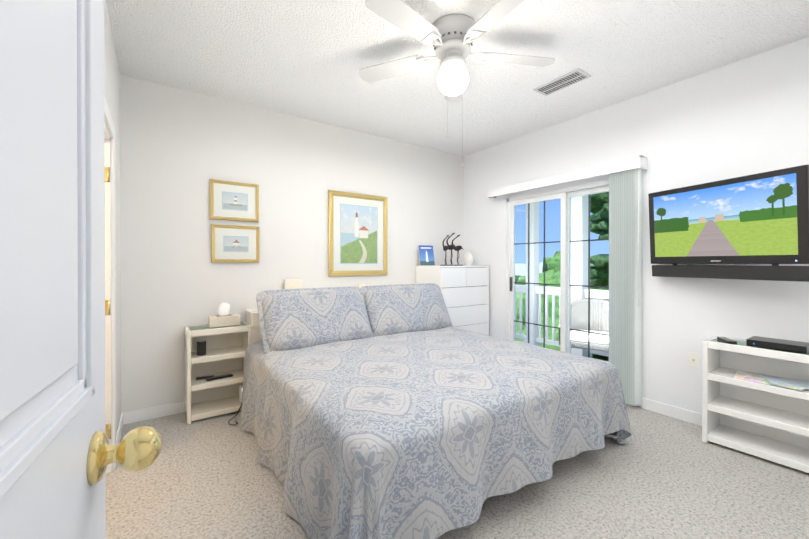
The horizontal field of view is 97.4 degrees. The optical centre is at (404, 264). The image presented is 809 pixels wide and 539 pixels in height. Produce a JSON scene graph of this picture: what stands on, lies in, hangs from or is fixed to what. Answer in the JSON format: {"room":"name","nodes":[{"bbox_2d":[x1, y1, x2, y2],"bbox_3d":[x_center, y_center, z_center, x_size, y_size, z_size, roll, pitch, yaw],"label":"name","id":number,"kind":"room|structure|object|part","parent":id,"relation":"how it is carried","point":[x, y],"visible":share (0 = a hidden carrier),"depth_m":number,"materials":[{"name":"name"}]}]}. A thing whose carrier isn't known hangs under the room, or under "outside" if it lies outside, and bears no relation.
{"room":"bedroom","nodes":[
{"label":"bedroom","id":0,"kind":"room"},
{"bbox_2d":[104,0,120,469],"bbox_3d":[-1.054,-0.106,1.005,0.120,2.740,4.250,0,0,-35],"label":"wall","id":1,"kind":"structure","parent":0,"point":[111,81],"depth_m":2.50,"materials":[{"name":"paint"}]},
{"bbox_2d":[0,0,161,538],"bbox_3d":[-0.277,0.246,0.175,0.192,2.018,0.821,0,0,-29],"label":"entry door","id":2,"kind":"structure","parent":1,"relation":"in","point":[58,453],"depth_m":0.35,"materials":[{"name":"grey paint"}]},
{"bbox_2d":[104,94,115,472],"bbox_3d":[-1.612,0.203,1.806,0.156,2.115,0.970,0,0,-35],"label":"door frame","id":3,"kind":"structure","parent":1,"relation":"attached to","point":[110,308],"depth_m":2.15,"materials":[{"name":"white paint"}]},
{"bbox_2d":[116,412,124,444],"bbox_3d":[-2.020,1.210,2.513,0.013,0.095,0.640,0,0,-35],"label":"baseboard","id":4,"kind":"structure","parent":1,"relation":"attached to","point":[122,419],"depth_m":2.57,"materials":[{"name":"white paint"}]},
{"bbox_2d":[120,75,463,412],"bbox_3d":[-0.733,-0.118,3.892,3.950,2.740,0.120,0,0,-35],"label":"wall","id":5,"kind":"structure","parent":0,"point":[180,148],"depth_m":3.22,"materials":[{"name":"paint"}]},
{"bbox_2d":[125,401,184,423],"bbox_3d":[-0.695,1.204,3.844,3.710,0.095,0.013,0,0,-35],"label":"baseboard","id":6,"kind":"structure","parent":5,"relation":"attached to","point":[178,407],"depth_m":2.90,"materials":[{"name":"white paint"}]},
{"bbox_2d":[210,179,258,221],"bbox_3d":[-1.541,-0.576,3.235,0.405,0.350,0.028,0,0,-35],"label":"picture frame","id":7,"kind":"object","parent":5,"relation":"attached to","point":[234,201],"visible":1,"depth_m":3.23,"materials":[{"name":"gold metal"}]},
{"bbox_2d":[211,224,259,261],"bbox_3d":[-1.535,-0.188,3.241,0.400,0.335,0.028,0,0,-35],"label":"picture frame","id":8,"kind":"object","parent":5,"relation":"attached to","point":[232,243],"visible":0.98,"depth_m":3.23,"materials":[{"name":"gold metal"}]},
{"bbox_2d":[328,190,387,275],"bbox_3d":[-0.501,-0.334,3.961,0.730,0.910,0.028,0,0,-35],"label":"picture frame","id":9,"kind":"object","parent":5,"relation":"attached to","point":[357,234],"visible":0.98,"depth_m":3.94,"materials":[{"name":"gold metal"}]},
{"bbox_2d":[106,404,808,538],"bbox_3d":[-0.090,1.311,1.683,5.430,0.100,4.490,0,0,-35],"label":"floor","id":10,"kind":"structure","parent":0,"point":[659,476],"depth_m":1.95,"materials":[{"name":"carpet"}]},
{"bbox_2d":[228,385,242,424],"bbox_3d":[-1.388,1.153,2.942,0.082,0.196,0.379,0,0,-14],"label":"power cord","id":11,"kind":"object","parent":10,"relation":"on","point":[240,392],"visible":0.52,"depth_m":3.07,"materials":[{"name":"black plastic"}]},
{"bbox_2d":[184,279,371,424],"bbox_3d":[-0.795,0.698,3.583,2.410,1.110,0.287,0,0,-35],"label":"headboard","id":12,"kind":"object","parent":10,"relation":"on","point":[226,346],"visible":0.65,"depth_m":3.04,"materials":[{"name":"white paint"}]},
{"bbox_2d":[197,340,205,355],"bbox_3d":[-1.666,0.684,2.916,0.066,0.112,0.066,0,0,-35],"label":"speaker","id":13,"kind":"object","parent":12,"relation":"in","point":[201,348],"visible":1,"depth_m":2.89},
{"bbox_2d":[196,373,232,380],"bbox_3d":[-1.601,0.946,2.994,0.270,0.018,0.142,0,0,-35],"label":"remote control","id":14,"kind":"object","parent":12,"relation":"in","point":[210,378],"visible":1,"depth_m":2.97,"materials":[{"name":"black plastic"}]},
{"bbox_2d":[208,303,239,327],"bbox_3d":[-1.538,0.421,3.029,0.230,0.196,0.120,0,0,-35],"label":"tissue box","id":15,"kind":"object","parent":12,"relation":"in","point":[223,318],"visible":1,"depth_m":2.99,"materials":[{"name":"grey cardboard"}]},
{"bbox_2d":[241,283,631,538],"bbox_3d":[0.091,0.734,2.683,2.303,1.046,2.183,0,0,-35],"label":"bed","id":16,"kind":"object","parent":10,"relation":"on","point":[403,411],"visible":1,"depth_m":1.94,"materials":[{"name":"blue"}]},
{"bbox_2d":[416,266,488,335],"bbox_3d":[0.608,0.632,4.455,0.800,1.235,0.475,0,0,-35],"label":"dresser","id":17,"kind":"object","parent":10,"relation":"on","point":[465,291],"visible":0.5,"depth_m":4.26,"materials":[{"name":"white wood"}]},
{"bbox_2d":[418,245,434,265],"bbox_3d":[0.275,-0.114,4.433,0.200,0.256,0.064,0,0,-24],"label":"picture frame","id":18,"kind":"object","parent":17,"relation":"on","point":[426,254],"visible":1,"depth_m":4.43,"materials":[{"name":"blue paper"}]},
{"bbox_2d":[440,233,463,265],"bbox_3d":[0.596,-0.194,4.441,0.358,0.414,0.090,0,0,-35],"label":"sculpture","id":19,"kind":"object","parent":17,"relation":"on","point":[451,247],"visible":1,"depth_m":4.42,"materials":[{"name":"black metal"}]},
{"bbox_2d":[464,251,472,265],"bbox_3d":[0.835,-0.082,4.608,0.114,0.190,0.114,0,0,-35],"label":"vase","id":20,"kind":"object","parent":17,"relation":"on","point":[468,258],"visible":1,"depth_m":4.57,"materials":[{"name":"ceramic"}]},
{"bbox_2d":[702,336,808,472],"bbox_3d":[2.560,0.899,2.130,0.302,0.720,1.155,0,0,-35],"label":"shelf unit","id":21,"kind":"object","parent":10,"relation":"on","point":[769,422],"visible":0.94,"depth_m":2.41,"materials":[{"name":"white paint"}]},
{"bbox_2d":[717,337,736,343],"bbox_3d":[2.255,0.531,2.486,0.050,0.020,0.160,0,0,20],"label":"tv remote","id":22,"kind":"object","parent":21,"relation":"on","point":[726,340],"visible":1,"depth_m":2.46,"materials":[{"name":"black plastic"}]},
{"bbox_2d":[734,371,808,390],"bbox_3d":[2.427,0.753,2.293,0.280,0.019,0.457,0,0,-35],"label":"magazines","id":23,"kind":"object","parent":21,"relation":"in","point":[795,384],"visible":0.91,"depth_m":2.30,"materials":[{"name":"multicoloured paper"}]},
{"bbox_2d":[746,336,808,352],"bbox_3d":[2.445,0.520,2.326,0.192,0.042,0.270,0,0,-35],"label":"cable box","id":24,"kind":"object","parent":21,"relation":"on","point":[782,344],"visible":1,"depth_m":2.28,"materials":[{"name":"black plastic"}]},
{"bbox_2d":[106,0,808,155],"bbox_3d":[-0.090,-1.529,1.671,5.430,0.100,4.490,0,0,-35],"label":"ceiling","id":25,"kind":"structure","parent":0,"point":[308,59],"depth_m":2.50,"materials":[{"name":"white paint"}]},
{"bbox_2d":[359,0,554,166],"bbox_3d":[0.308,-1.052,2.207,1.314,0.857,1.301,0,0,-35],"label":"ceiling fan","id":26,"kind":"object","parent":25,"relation":"hanging from","point":[451,38],"visible":1,"depth_m":2.16,"materials":[{"name":"white metal"}]},
{"bbox_3d":[0.307,-1.163,2.248,0.200,0.176,0.200,0,0,-35],"label":"globe","id":27,"kind":"part","parent":26,"relation":"part of","materials":[{"name":"white glass"}]},
{"bbox_3d":[0.319,-0.969,2.235,0.150,0.690,0.023,0,0,-35],"label":"chain","id":28,"kind":"part","parent":26,"relation":"part of","materials":[{"name":"silver metal"}]},
{"bbox_2d":[533,68,591,95],"bbox_3d":[1.278,-1.476,2.900,0.190,0.016,0.400,0,0,-35],"label":"ceiling vent","id":29,"kind":"object","parent":25,"relation":"in","point":[565,81],"visible":1,"depth_m":2.88,"materials":[{"name":"grey metal"}]},
{"bbox_2d":[464,37,808,413],"bbox_3d":[2.087,-0.116,3.195,0.120,2.740,4.250,0,0,-35],"label":"wall","id":30,"kind":"structure","parent":0,"point":[746,116],"depth_m":2.87,"materials":[{"name":"paint"}]},
{"bbox_2d":[488,155,646,405],"bbox_3d":[1.563,0.148,3.727,0.130,2.148,1.680,0,0,-35],"label":"vertical blinds","id":31,"kind":"object","parent":30,"relation":"attached to","point":[625,264],"visible":0.92,"depth_m":3.14,"materials":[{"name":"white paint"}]},
{"bbox_2d":[506,180,639,406],"bbox_3d":[1.696,0.227,3.747,0.113,2.050,1.460,0,0,-35],"label":"sliding door","id":32,"kind":"structure","parent":30,"relation":"in","point":[565,195],"depth_m":3.74,"materials":[{"name":"white plastic"}]},
{"bbox_2d":[642,398,701,425],"bbox_3d":[2.653,1.211,2.273,0.013,0.095,2.020,0,0,-35],"label":"baseboard","id":33,"kind":"structure","parent":30,"relation":"attached to","point":[689,416],"depth_m":2.91,"materials":[{"name":"white paint"}]},
{"bbox_2d":[688,352,698,367],"bbox_3d":[2.279,0.753,2.802,0.019,0.115,0.070,0,0,-35],"label":"outlet plate","id":34,"kind":"object","parent":30,"relation":"attached to","point":[693,359],"visible":1,"depth_m":2.81,"materials":[{"name":"white plastic"}]},
{"label":"outside","id":35,"kind":"structure","parent":0,"visible":0},
{"bbox_3d":[40.504,7.175,46.441,200.000,0.200,150.000,0,0,-35],"label":"ground","id":36,"kind":"structure","parent":35,"visible":0},
{"bbox_2d":[515,267,542,278],"bbox_3d":[11.322,3.697,41.073,9.800,6.800,7.800,0,0,-35],"label":"house","id":37,"kind":"structure","parent":36,"relation":"on","point":[520,269],"depth_m":41.95,"materials":[{"name":"white"}]},
{"bbox_2d":[515,262,542,266],"bbox_3d":[13.771,3.241,54.604,16.300,7.600,16.800,0,0,-35],"label":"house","id":38,"kind":"structure","parent":36,"relation":"on","point":[540,263],"depth_m":51.65,"materials":[{"name":"white"}]},
{"bbox_2d":[515,192,608,361],"bbox_3d":[6.546,-0.244,26.816,31.559,14.800,34.800,0,0,-35],"label":"tree","id":39,"kind":"object","parent":36,"relation":"on","point":[599,263],"depth_m":10.48,"materials":[{"name":"green plant"}]},
{"bbox_3d":[2.299,-0.298,2.643,0.161,0.250,0.376,0,0,-35],"label":"mount","id":40,"kind":"object","parent":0,"visible":0},
{"bbox_2d":[648,165,808,281],"bbox_3d":[2.235,-0.246,2.534,0.072,0.690,0.935,-3,1,-21],"label":"screen","id":41,"kind":"object","parent":40,"relation":"attached to","point":[761,218],"visible":1,"depth_m":2.41,"materials":[{"name":"black plastic"}]},
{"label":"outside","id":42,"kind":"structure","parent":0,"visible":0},
{"bbox_3d":[1.998,1.346,4.571,1.300,0.125,5.000,0,0,-35],"label":"floor","id":43,"kind":"structure","parent":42,"visible":0},
{"bbox_2d":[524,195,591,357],"bbox_3d":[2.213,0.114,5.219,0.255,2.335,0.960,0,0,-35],"label":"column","id":44,"kind":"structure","parent":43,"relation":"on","point":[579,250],"depth_m":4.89,"materials":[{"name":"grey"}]},
{"bbox_2d":[515,285,608,356],"bbox_3d":[2.449,0.760,4.884,0.080,0.855,5.000,0,0,-35],"label":"balcony railing","id":45,"kind":"object","parent":44,"relation":"attached to","point":[594,293],"depth_m":5.27,"materials":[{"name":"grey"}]},
{"bbox_2d":[558,298,608,351],"bbox_3d":[2.181,0.849,4.119,0.687,0.874,0.588,0,0,30],"label":"wicker chair","id":46,"kind":"object","parent":43,"relation":"on","point":[599,321],"depth_m":4.28,"materials":[{"name":"white wicker"}]}
]}

